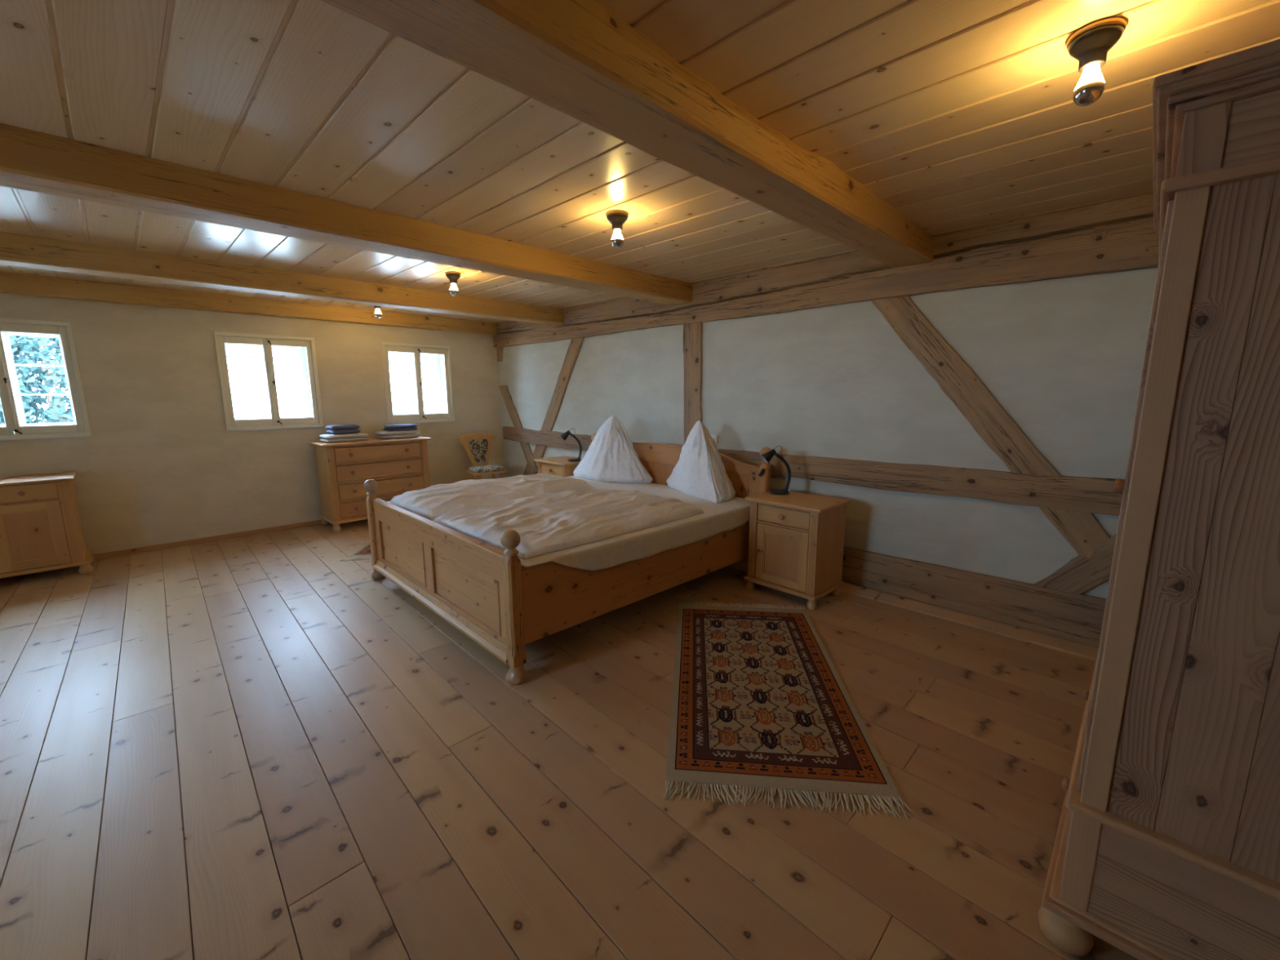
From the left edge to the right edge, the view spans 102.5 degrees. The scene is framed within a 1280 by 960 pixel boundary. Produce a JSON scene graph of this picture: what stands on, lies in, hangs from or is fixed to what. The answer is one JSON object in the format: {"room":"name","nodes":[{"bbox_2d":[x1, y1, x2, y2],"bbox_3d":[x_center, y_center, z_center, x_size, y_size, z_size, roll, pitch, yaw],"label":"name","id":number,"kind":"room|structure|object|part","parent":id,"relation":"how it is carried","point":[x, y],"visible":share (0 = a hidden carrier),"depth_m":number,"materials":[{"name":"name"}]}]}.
{"room":"bedroom","nodes":[
{"label":"bedroom","id":0,"kind":"room"},
{"bbox_2d":[0,293,502,554],"bbox_3d":[-4.531,-0.646,5.325,0.340,2.540,7.450,9,13,44],"label":"wall","id":1,"kind":"structure","parent":0,"point":[160,463],"depth_m":5.16,"materials":[{"name":"paint"}]},
{"bbox_2d":[0,317,91,440],"bbox_3d":[-5.389,-0.849,4.362,0.330,1.003,0.892,9,13,44],"label":"window","id":2,"kind":"structure","parent":1,"relation":"in","point":[11,395],"depth_m":4.46,"materials":[{"name":"beige paint"}]},
{"bbox_3d":[-5.460,-0.816,4.144,0.038,0.925,0.409,9,13,44],"label":"sash","id":3,"kind":"part","parent":2,"relation":"part of","materials":[{"name":"beige paint"}]},
{"bbox_3d":[-5.332,-0.891,4.583,0.035,0.901,0.398,9,13,44],"label":"sash","id":4,"kind":"part","parent":2,"relation":"part of","materials":[{"name":"white paint"}]},
{"bbox_2d":[92,519,321,559],"bbox_3d":[-4.451,0.611,5.355,0.018,0.050,6.700,9,13,44],"label":"baseboard","id":5,"kind":"structure","parent":1,"relation":"attached to","point":[120,553],"depth_m":5.28,"materials":[{"name":"brown wood"}]},
{"bbox_2d":[213,331,323,431],"bbox_3d":[-4.085,-1.073,5.662,0.330,1.003,0.883,9,13,44],"label":"window","id":6,"kind":"structure","parent":1,"relation":"in","point":[264,346],"depth_m":5.62,"materials":[{"name":"beige paint"}]},
{"bbox_3d":[-4.307,-1.067,5.604,0.035,0.901,0.394,9,13,44],"label":"sash","id":7,"kind":"part","parent":6,"relation":"part of","materials":[{"name":"white paint"}]},
{"bbox_3d":[-4.154,-1.041,5.446,0.038,0.925,0.404,9,13,44],"label":"sash","id":8,"kind":"part","parent":6,"relation":"part of","materials":[{"name":"beige paint"}]},
{"bbox_3d":[-4.029,-1.115,5.881,0.035,0.901,0.394,9,13,44],"label":"sash","id":9,"kind":"part","parent":6,"relation":"part of","materials":[{"name":"white paint"}]},
{"bbox_3d":[-3.867,-1.090,5.732,0.038,0.925,0.404,9,13,44],"label":"sash","id":10,"kind":"part","parent":6,"relation":"part of","materials":[{"name":"beige paint"}]},
{"bbox_2d":[381,342,454,424],"bbox_3d":[-2.962,-1.266,6.781,0.330,1.003,0.877,9,13,44],"label":"window","id":11,"kind":"structure","parent":1,"relation":"in","point":[412,353],"depth_m":6.79,"materials":[{"name":"beige paint"}]},
{"bbox_3d":[-3.183,-1.260,6.725,0.035,0.901,0.390,9,13,44],"label":"sash","id":12,"kind":"part","parent":11,"relation":"part of","materials":[{"name":"white paint"}]},
{"bbox_3d":[-3.030,-1.234,6.566,0.038,0.925,0.402,9,13,44],"label":"sash","id":13,"kind":"part","parent":11,"relation":"part of","materials":[{"name":"beige paint"}]},
{"bbox_3d":[-2.907,-1.308,7.000,0.035,0.901,0.390,9,13,44],"label":"sash","id":14,"kind":"part","parent":11,"relation":"part of","materials":[{"name":"white paint"}]},
{"bbox_3d":[-2.745,-1.283,6.851,0.038,0.925,0.402,9,13,44],"label":"sash","id":15,"kind":"part","parent":11,"relation":"part of","materials":[{"name":"beige paint"}]},
{"bbox_2d":[0,519,1137,959],"bbox_3d":[-1.496,1.150,2.418,9.220,0.060,7.692,9,13,44],"label":"floor","id":16,"kind":"structure","parent":0,"point":[417,802],"depth_m":1.99,"materials":[{"name":"brown wood"}]},
{"bbox_2d":[0,471,94,578],"bbox_3d":[-5.217,0.421,4.150,0.518,0.831,1.018,9,13,44],"label":"base cabinet","id":17,"kind":"object","parent":16,"relation":"on","point":[41,529],"visible":1,"depth_m":4.18,"materials":[{"name":"brown wood"}]},
{"bbox_3d":[-4.904,0.107,4.072,0.036,0.036,0.036,9,13,44],"label":"knob","id":18,"kind":"part","parent":17,"relation":"part of","materials":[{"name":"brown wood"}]},
{"bbox_3d":[-4.923,0.106,4.091,0.018,0.128,0.378,9,13,44],"label":"drawer","id":19,"kind":"part","parent":17,"relation":"part of","materials":[{"name":"brown wood"}]},
{"bbox_3d":[-4.920,0.451,4.147,0.014,0.533,0.378,9,13,44],"label":"door","id":20,"kind":"part","parent":17,"relation":"part of","materials":[{"name":"brown wood"}]},
{"bbox_2d":[343,542,371,561],"bbox_3d":[-2.353,0.573,5.648,0.910,0.012,1.893,-1,10,-5],"label":"patterned rug","id":21,"kind":"object","parent":16,"relation":"on","point":[364,552],"visible":0.04,"depth_m":4.85,"materials":[{"name":"fabric"}]},
{"bbox_2d":[309,436,431,532],"bbox_3d":[-3.165,0.003,6.158,0.535,0.973,1.180,9,13,44],"label":"dresser","id":22,"kind":"object","parent":16,"relation":"on","point":[398,466],"visible":0.77,"depth_m":5.87,"materials":[{"name":"brown wood"}]},
{"bbox_2d":[319,432,368,442],"bbox_3d":[-3.390,-0.488,5.886,0.303,0.088,0.444,9,13,44],"label":"folded towel","id":23,"kind":"object","parent":22,"relation":"on","point":[329,437],"visible":0.94,"depth_m":5.77,"materials":[{"name":"white fabric"}]},
{"bbox_2d":[324,424,360,434],"bbox_3d":[-3.398,-0.581,5.877,0.223,0.102,0.304,8,13,41],"label":"folded towel","id":24,"kind":"object","parent":23,"relation":"on","point":[336,428],"visible":1,"depth_m":5.80,"materials":[{"name":"fabric"}]},
{"bbox_3d":[-3.005,0.287,6.046,0.030,0.159,0.936,9,13,44],"label":"drawer","id":25,"kind":"part","parent":22,"relation":"part of","materials":[{"name":"brown wood"}]},
{"bbox_3d":[-3.008,-0.322,5.944,0.030,0.160,0.936,9,13,44],"label":"drawer","id":26,"kind":"part","parent":22,"relation":"part of","materials":[{"name":"brown wood"}]},
{"bbox_3d":[-3.007,-0.121,5.978,0.030,0.170,0.936,9,13,44],"label":"drawer","id":27,"kind":"part","parent":22,"relation":"part of","materials":[{"name":"brown wood"}]},
{"bbox_3d":[-3.006,0.086,6.013,0.030,0.174,0.936,9,13,44],"label":"drawer","id":28,"kind":"part","parent":22,"relation":"part of","materials":[{"name":"brown wood"}]},
{"bbox_2d":[375,430,419,439],"bbox_3d":[-2.976,-0.562,6.312,0.445,0.088,0.304,-8,13,-40],"label":"folded towel","id":29,"kind":"object","parent":22,"relation":"on","point":[411,433],"visible":0.91,"depth_m":6.21,"materials":[{"name":"white fabric"}]},
{"bbox_2d":[382,423,417,431],"bbox_3d":[-2.956,-0.647,6.335,0.353,0.078,0.235,-8,12,-39],"label":"folded towel","id":30,"kind":"object","parent":29,"relation":"on","point":[406,427],"visible":1,"depth_m":6.26,"materials":[{"name":"fabric"}]},
{"bbox_2d":[458,433,507,479],"bbox_3d":[-2.100,-0.135,6.970,0.509,0.970,0.499,-8,12,-39],"label":"chair","id":31,"kind":"object","parent":16,"relation":"on","point":[477,446],"visible":0.94,"depth_m":7.00,"materials":[{"name":"brown wood"}]},
{"bbox_3d":[-2.219,-0.401,7.071,0.509,0.478,0.128,-8,12,-39],"label":"backrest","id":32,"kind":"part","parent":31,"relation":"part of","materials":[{"name":"brown wood"}]},
{"bbox_2d":[468,464,504,472],"bbox_3d":[-2.069,-0.162,6.927,0.426,0.061,0.364,-8,12,-39],"label":"seat cushion","id":33,"kind":"object","parent":31,"relation":"on","point":[476,468],"depth_m":6.83,"materials":[{"name":"fabric"}]},
{"bbox_3d":[-2.075,-0.117,6.942,0.470,0.030,0.390,-8,12,-39],"label":"seat","id":34,"kind":"part","parent":31,"relation":"part of","materials":[{"name":"brown wood"}]},
{"bbox_2d":[533,455,582,476],"bbox_3d":[-0.879,0.118,6.088,0.470,0.726,0.610,-9,13,-43],"label":"bedside table","id":35,"kind":"object","parent":16,"relation":"on","point":[559,465],"visible":0.23,"depth_m":5.87,"materials":[{"name":"brown wood"}]},
{"bbox_3d":[-1.015,-0.115,5.918,0.013,0.120,0.416,-9,13,-43],"label":"drawer","id":36,"kind":"part","parent":35,"relation":"part of","materials":[{"name":"brown wood"}]},
{"bbox_2d":[560,428,582,461],"bbox_3d":[-0.789,-0.404,5.882,0.243,0.371,0.156,1,10,5],"label":"bedside lamp","id":37,"kind":"object","parent":35,"relation":"on","point":[564,435],"visible":0.99,"depth_m":5.86,"materials":[{"name":"black plastic"}]},
{"bbox_3d":[-0.842,-0.519,5.867,0.106,0.090,0.090,-39,4,10],"label":"lamp shade","id":38,"kind":"part","parent":37,"relation":"part of","materials":[{"name":"black plastic"}]},
{"bbox_3d":[-0.738,-0.384,5.881,0.141,0.313,0.024,1,10,5],"label":"arm","id":39,"kind":"part","parent":37,"relation":"part of","materials":[{"name":"black plastic"}]},
{"bbox_2d":[364,432,771,684],"bbox_3d":[-0.571,0.272,4.211,2.452,1.069,2.282,-9,13,-43],"label":"double bed","id":40,"kind":"object","parent":16,"relation":"on","point":[483,590],"visible":0.54,"depth_m":3.19,"materials":[{"name":"brown wood"}]},
{"bbox_3d":[-2.166,0.417,4.197,0.076,0.600,0.076,-9,13,-43],"label":"foot post","id":41,"kind":"part","parent":40,"relation":"part of","materials":[{"name":"brown wood"}]},
{"bbox_3d":[-1.758,0.526,3.796,0.028,0.315,0.887,-9,13,-43],"label":"footboard panel","id":42,"kind":"part","parent":40,"relation":"part of","materials":[{"name":"brown wood"}]},
{"bbox_3d":[-1.417,0.808,3.466,0.070,0.065,2.114,-9,13,-43],"label":"plinth moulding","id":43,"kind":"part","parent":40,"relation":"part of","materials":[{"name":"brown wood"}]},
{"bbox_3d":[-1.403,0.554,3.438,0.030,0.535,2.094,-9,13,-43],"label":"footboard frame","id":44,"kind":"part","parent":40,"relation":"part of","materials":[{"name":"brown wood"}]},
{"bbox_3d":[-1.056,0.643,3.083,0.028,0.315,0.887,-9,13,-43],"label":"footboard panel","id":45,"kind":"part","parent":40,"relation":"part of","materials":[{"name":"brown wood"}]},
{"bbox_3d":[-0.654,0.672,2.662,0.076,0.595,0.076,-9,13,-43],"label":"foot post","id":46,"kind":"part","parent":40,"relation":"part of","materials":[{"name":"brown wood"}]},
{"bbox_2d":[386,475,750,570],"bbox_3d":[-0.564,0.290,4.221,2.300,0.230,2.285,9,13,44],"label":"mattress","id":47,"kind":"object","parent":40,"relation":"on","point":[718,517],"visible":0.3,"depth_m":3.42,"materials":[{"name":"white fabric"}]},
{"bbox_2d":[390,472,595,520],"bbox_3d":[-1.221,0.074,4.407,0.933,0.140,1.634,9,13,44],"label":"duvet","id":48,"kind":"object","parent":47,"relation":"on","point":[430,503],"visible":0.86,"depth_m":4.11,"materials":[{"name":"white fabric"}]},
{"bbox_2d":[433,488,704,559],"bbox_3d":[-0.486,0.207,3.678,1.246,0.116,1.633,9,13,44],"label":"duvet","id":49,"kind":"object","parent":47,"relation":"on","point":[548,522],"visible":0.97,"depth_m":3.40,"materials":[{"name":"white fabric"}]},
{"bbox_2d":[573,415,652,483],"bbox_3d":[-0.306,-0.326,5.228,0.948,0.660,0.346,9,13,44],"label":"pillow","id":50,"kind":"object","parent":47,"relation":"on","point":[611,457],"visible":1,"depth_m":5.11,"materials":[{"name":"white fabric"}]},
{"bbox_2d":[666,420,735,503],"bbox_3d":[0.526,-0.201,4.498,0.313,0.649,0.868,-5,11,-28],"label":"pillow","id":51,"kind":"object","parent":47,"relation":"on","point":[700,472],"visible":1,"depth_m":4.33,"materials":[{"name":"white fabric"}]},
{"bbox_3d":[0.185,0.530,3.465,2.264,0.422,0.032,-9,13,-43],"label":"rail","id":52,"kind":"part","parent":40,"relation":"part of","materials":[{"name":"brown wood"}]},
{"bbox_3d":[0.265,-0.278,4.944,0.044,0.135,2.094,-9,13,-43],"label":"headboard moulding","id":53,"kind":"part","parent":40,"relation":"part of","materials":[{"name":"brown wood"}]},
{"bbox_3d":[0.267,0.036,4.998,0.028,0.765,2.094,-9,13,-43],"label":"headboard","id":54,"kind":"part","parent":40,"relation":"part of","materials":[{"name":"brown wood"}]},
{"bbox_2d":[758,468,764,476],"bbox_3d":[0.983,-0.060,4.154,0.051,0.067,0.033,2,10,11],"label":"plug","id":55,"kind":"object","parent":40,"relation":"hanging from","point":[762,470],"visible":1,"depth_m":4.14,"materials":[{"name":"black plastic"}]},
{"bbox_3d":[1.024,0.274,4.249,0.076,0.840,0.076,-9,13,-43],"label":"head post","id":56,"kind":"part","parent":40,"relation":"part of","materials":[{"name":"brown wood"}]},
{"bbox_2d":[663,600,914,819],"bbox_3d":[0.632,1.041,2.797,0.910,0.012,1.892,1,10,6],"label":"patterned rug","id":57,"kind":"object","parent":16,"relation":"on","point":[759,702],"visible":1,"depth_m":2.39,"materials":[{"name":"fabric"}]},
{"bbox_2d":[743,490,850,609],"bbox_3d":[1.167,0.496,3.873,0.470,0.726,0.610,-9,13,-43],"label":"bedside table","id":58,"kind":"object","parent":16,"relation":"on","point":[796,540],"visible":0.98,"depth_m":3.71,"materials":[{"name":"brown wood"}]},
{"bbox_2d":[760,445,791,494],"bbox_3d":[1.054,-0.080,3.985,0.243,0.371,0.156,-1,10,-3],"label":"bedside lamp","id":59,"kind":"object","parent":58,"relation":"on","point":[766,456],"visible":1,"depth_m":3.97,"materials":[{"name":"black plastic"}]},
{"bbox_3d":[1.001,-0.193,3.963,0.106,0.090,0.090,-40,9,4],"label":"lamp shade","id":60,"kind":"part","parent":59,"relation":"part of","materials":[{"name":"black plastic"}]},
{"bbox_3d":[1.072,-0.085,4.000,0.176,0.365,0.048,1,10,6],"label":"cord","id":61,"kind":"part","parent":59,"relation":"part of","materials":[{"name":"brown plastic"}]},
{"bbox_3d":[1.105,-0.061,3.991,0.141,0.313,0.024,-1,10,-3],"label":"arm","id":62,"kind":"part","parent":59,"relation":"part of","materials":[{"name":"black plastic"}]},
{"bbox_3d":[1.013,0.267,3.686,0.036,0.044,0.044,-9,13,-43],"label":"knob","id":63,"kind":"part","parent":58,"relation":"part of","materials":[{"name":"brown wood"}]},
{"bbox_3d":[1.033,0.557,3.753,0.018,0.434,0.416,-9,13,-43],"label":"door","id":64,"kind":"part","parent":58,"relation":"part of","materials":[{"name":"brown wood"}]},
{"bbox_3d":[1.031,0.262,3.702,0.013,0.120,0.416,-9,13,-43],"label":"drawer","id":65,"kind":"part","parent":58,"relation":"part of","materials":[{"name":"brown wood"}]},
{"bbox_2d":[1038,39,1279,959],"bbox_3d":[1.819,0.166,1.514,0.680,2.155,1.400,9,13,44],"label":"wardrobe","id":66,"kind":"object","parent":16,"relation":"on","point":[1166,846],"visible":1,"depth_m":1.17,"materials":[{"name":"brown wood"}]},
{"bbox_3d":[1.619,0.930,1.847,0.020,0.250,1.220,9,13,44],"label":"drawer","id":67,"kind":"part","parent":66,"relation":"part of","materials":[{"name":"brown wood"}]},
{"bbox_3d":[1.360,0.968,1.628,0.036,0.040,0.040,9,13,44],"label":"knob","id":68,"kind":"part","parent":66,"relation":"part of","materials":[{"name":"brown wood"}]},
{"bbox_3d":[1.832,0.976,1.641,0.612,0.285,1.308,9,13,44],"label":"frame","id":69,"kind":"part","parent":66,"relation":"part of","materials":[{"name":"brown wood"}]},
{"bbox_3d":[1.838,0.885,2.104,0.036,0.040,0.040,9,13,44],"label":"knob","id":70,"kind":"part","parent":66,"relation":"part of","materials":[{"name":"brown wood"}]},
{"bbox_3d":[1.823,1.124,1.676,0.650,0.036,1.360,9,13,44],"label":"plinth moulding","id":71,"kind":"part","parent":66,"relation":"part of","materials":[{"name":"brown wood"}]},
{"bbox_3d":[1.575,0.024,1.685,0.036,0.042,0.042,9,13,44],"label":"knob","id":72,"kind":"part","parent":66,"relation":"part of","materials":[{"name":"brown wood"}]},
{"bbox_3d":[1.631,0.015,1.741,0.036,0.042,0.042,9,13,44],"label":"knob","id":73,"kind":"part","parent":66,"relation":"part of","materials":[{"name":"brown wood"}]},
{"bbox_3d":[1.405,0.075,1.477,0.022,1.490,0.608,9,13,44],"label":"door","id":74,"kind":"part","parent":66,"relation":"part of","materials":[{"name":"brown wood"}]},
{"bbox_3d":[1.391,0.148,1.044,0.600,1.510,0.022,9,13,44],"label":"frame","id":75,"kind":"part","parent":66,"relation":"part of","materials":[{"name":"brown wood"}]},
{"bbox_3d":[1.385,1.054,1.188,0.502,0.285,0.015,9,13,44],"label":"panel","id":76,"kind":"part","parent":66,"relation":"part of","materials":[{"name":"brown wood"}]},
{"bbox_3d":[1.393,0.148,1.046,0.500,1.510,0.010,9,13,44],"label":"panel","id":77,"kind":"part","parent":66,"relation":"part of","materials":[{"name":"brown wood"}]},
{"bbox_3d":[1.808,-0.863,1.348,0.660,0.070,1.392,9,13,44],"label":"cornice","id":78,"kind":"part","parent":66,"relation":"part of","materials":[{"name":"brown wood"}]},
{"bbox_2d":[0,0,1279,323],"bbox_3d":[-1.352,-1.374,2.078,8.920,0.050,7.552,9,13,44],"label":"ceiling","id":79,"kind":"structure","parent":0,"point":[957,115],"depth_m":1.86,"materials":[{"name":"brown wood"}]},
{"bbox_2d":[0,271,497,334],"bbox_3d":[-4.426,-1.740,4.956,0.116,0.162,6.742,9,13,44],"label":"ceiling beam","id":80,"kind":"structure","parent":79,"relation":"attached to","point":[14,283],"depth_m":5.08,"materials":[{"name":"brown wood"}]},
{"bbox_2d":[0,231,564,325],"bbox_3d":[-3.330,-1.558,3.868,0.226,0.167,6.714,9,13,44],"label":"ceiling beam","id":81,"kind":"structure","parent":79,"relation":"attached to","point":[18,250],"depth_m":3.96,"materials":[{"name":"brown wood"}]},
{"bbox_2d":[0,122,693,305],"bbox_3d":[-1.935,-1.330,2.483,0.246,0.168,6.679,9,13,44],"label":"ceiling beam","id":82,"kind":"structure","parent":79,"relation":"attached to","point":[30,160],"depth_m":2.51,"materials":[{"name":"brown wood"}]},
{"bbox_2d":[373,305,382,318],"bbox_3d":[-2.808,-1.827,5.498,0.129,0.182,0.129,9,13,44],"label":"ceiling lamp","id":83,"kind":"object","parent":79,"relation":"attached to","point":[378,314],"visible":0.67,"depth_m":5.48,"materials":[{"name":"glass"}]},
{"bbox_3d":[-2.808,-1.808,5.502,0.067,0.056,0.067,9,13,44],"label":"bulb","id":84,"kind":"part","parent":83,"relation":"part of","materials":[{"name":"white glass"}]},
{"bbox_2d":[444,271,461,296],"bbox_3d":[-1.550,-1.625,4.271,0.129,0.182,0.129,9,13,44],"label":"ceiling lamp","id":85,"kind":"object","parent":79,"relation":"attached to","point":[452,276],"visible":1,"depth_m":4.24,"materials":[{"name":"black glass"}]},
{"bbox_3d":[-1.550,-1.607,4.274,0.067,0.056,0.067,9,13,44],"label":"bulb","id":86,"kind":"part","parent":85,"relation":"part of","materials":[{"name":"white glass"}]},
{"bbox_2d":[605,209,628,248],"bbox_3d":[-0.127,-1.397,2.883,0.129,0.182,0.129,9,13,44],"label":"ceiling lamp","id":87,"kind":"object","parent":79,"relation":"attached to","point":[617,218],"visible":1,"depth_m":2.85,"materials":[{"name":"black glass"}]},
{"bbox_3d":[-0.127,-1.378,2.886,0.067,0.056,0.067,9,13,44],"label":"bulb","id":88,"kind":"part","parent":87,"relation":"part of","materials":[{"name":"white glass"}]},
{"bbox_2d":[320,0,933,268],"bbox_3d":[-0.518,-1.101,1.076,0.265,0.162,6.644,9,13,44],"label":"ceiling beam","id":89,"kind":"structure","parent":79,"relation":"attached to","point":[578,59],"depth_m":1.51,"materials":[{"name":"brown wood"}]},
{"bbox_2d":[1066,17,1127,106],"bbox_3d":[1.276,-1.161,1.452,0.129,0.182,0.129,9,13,44],"label":"ceiling lamp","id":90,"kind":"object","parent":79,"relation":"attached to","point":[1090,45],"visible":1,"depth_m":1.43,"materials":[{"name":"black metal"}]},
{"bbox_3d":[1.276,-1.143,1.455,0.067,0.056,0.067,9,13,44],"label":"bulb","id":91,"kind":"part","parent":90,"relation":"part of","materials":[{"name":"white glass"}]},
{"bbox_2d":[497,238,1157,598],"bbox_3d":[1.107,-0.545,4.592,0.322,2.540,8.927,-9,13,-44],"label":"wall","id":92,"kind":"structure","parent":0,"point":[1063,358],"depth_m":3.63,"materials":[{"name":"paint"}]},
{"bbox_2d":[496,346,502,361],"bbox_3d":[-2.003,-1.804,7.354,0.144,0.210,0.042,9,13,44],"label":"stub","id":93,"kind":"object","parent":92,"relation":"attached to","point":[500,349],"visible":0.98,"depth_m":7.33,"materials":[{"name":"brown wood"}]},
{"bbox_2d":[498,385,537,472],"bbox_3d":[-1.720,-0.728,7.247,0.041,1.200,0.942,-9,13,-44],"label":"brace","id":94,"kind":"object","parent":92,"relation":"attached to","point":[511,408],"visible":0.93,"depth_m":7.24,"materials":[{"name":"brown wood"}]},
{"bbox_2d":[522,463,537,475],"bbox_3d":[-1.589,-0.016,7.233,0.037,0.440,0.617,-9,13,-43],"label":"brace","id":95,"kind":"object","parent":92,"relation":"attached to","point":[529,468],"visible":0.32,"depth_m":7.12,"materials":[{"name":"brown wood"}]},
{"bbox_2d":[502,426,592,450],"bbox_3d":[-1.091,-0.521,6.616,0.060,0.232,2.551,-9,13,-44],"label":"wall rail","id":96,"kind":"object","parent":92,"relation":"attached to","point":[549,438],"visible":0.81,"depth_m":6.71,"materials":[{"name":"brown wood"}]},
{"bbox_2d":[532,337,584,460],"bbox_3d":[-1.070,-0.980,6.529,0.040,1.570,1.233,-9,13,-43],"label":"brace","id":97,"kind":"object","parent":92,"relation":"attached to","point":[575,344],"visible":0.9,"depth_m":6.40,"materials":[{"name":"brown wood"}]},
{"bbox_2d":[682,322,702,444],"bbox_3d":[0.502,-0.827,4.922,0.238,1.350,0.042,9,13,44],"label":"timber post","id":98,"kind":"object","parent":92,"relation":"attached to","point":[692,332],"visible":0.78,"depth_m":4.88,"materials":[{"name":"brown wood"}]},
{"bbox_2d":[710,435,717,444],"bbox_3d":[0.696,-0.382,4.810,0.080,0.080,0.019,9,13,44],"label":"wall socket","id":99,"kind":"object","parent":92,"relation":"attached to","point":[714,437],"visible":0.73,"depth_m":4.79,"materials":[{"name":"white paint"}]},
{"bbox_2d":[493,191,1159,347],"bbox_3d":[0.974,-1.548,4.290,0.090,0.374,8.722,-9,13,-43],"label":"wall plate","id":100,"kind":"object","parent":92,"relation":"attached to","point":[1117,235],"visible":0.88,"depth_m":3.36,"materials":[{"name":"brown wood"}]},
{"bbox_2d":[737,557,1098,660],"bbox_3d":[0.856,0.707,4.676,0.088,0.045,8.510,-10,13,-44],"label":"trim","id":101,"kind":"structure","parent":92,"relation":"attached to","point":[1091,652],"depth_m":3.33,"materials":[{"name":"brown wood"}]},
{"bbox_2d":[717,448,1124,515],"bbox_3d":[1.934,-0.010,3.566,0.052,0.226,4.201,-9,13,-44],"label":"wall rail","id":102,"kind":"object","parent":92,"relation":"attached to","point":[1077,494],"visible":0.66,"depth_m":3.37,"materials":[{"name":"brown wood"}]},
{"bbox_2d":[841,546,1106,648],"bbox_3d":[0.670,0.516,4.967,0.059,0.337,7.822,-9,13,-43],"label":"beam","id":103,"kind":"structure","parent":92,"relation":"attached to","point":[1074,617],"depth_m":3.35,"materials":[{"name":"brown wood"}]},
{"bbox_2d":[871,295,1110,558],"bbox_3d":[2.167,-0.414,3.262,0.041,1.625,1.531,-9,13,-44],"label":"brace","id":104,"kind":"object","parent":92,"relation":"attached to","point":[1082,531],"visible":0.96,"depth_m":3.25,"materials":[{"name":"brown wood"}]},
{"bbox_2d":[1033,533,1116,594],"bbox_3d":[2.585,0.479,2.981,0.040,0.443,0.492,-9,13,-43],"label":"brace","id":105,"kind":"object","parent":92,"relation":"attached to","point":[1081,575],"visible":0.7,"depth_m":2.98,"materials":[{"name":"brown wood"}]},
{"label":"outside","id":106,"kind":"structure","parent":0,"visible":0},
{"bbox_3d":[-10.660,0.212,10.730,90.000,0.100,80.000,9,13,44],"label":"ground","id":107,"kind":"structure","parent":106,"visible":0},
{"bbox_2d":[8,334,43,408],"bbox_3d":[-13.563,-2.185,9.499,3.484,5.069,3.444,9,13,44],"label":"tree","id":108,"kind":"object","parent":107,"relation":"on","point":[30,348],"visible":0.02,"depth_m":10.44,"materials":[{"name":"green plant"}]},
{"bbox_2d":[0,335,74,424],"bbox_3d":[-10.130,-1.660,8.797,2.928,4.243,2.910,8,12,39],"label":"tree","id":109,"kind":"object","parent":107,"relation":"on","point":[55,412],"visible":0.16,"depth_m":8.07,"materials":[{"name":"green plant"}]},
{"bbox_2d":[225,345,438,417],"bbox_3d":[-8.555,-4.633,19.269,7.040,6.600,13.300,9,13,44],"label":"window panes","id":110,"kind":"structure","parent":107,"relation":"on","point":[238,357],"depth_m":14.07,"materials":[{"name":"white"}]}
]}

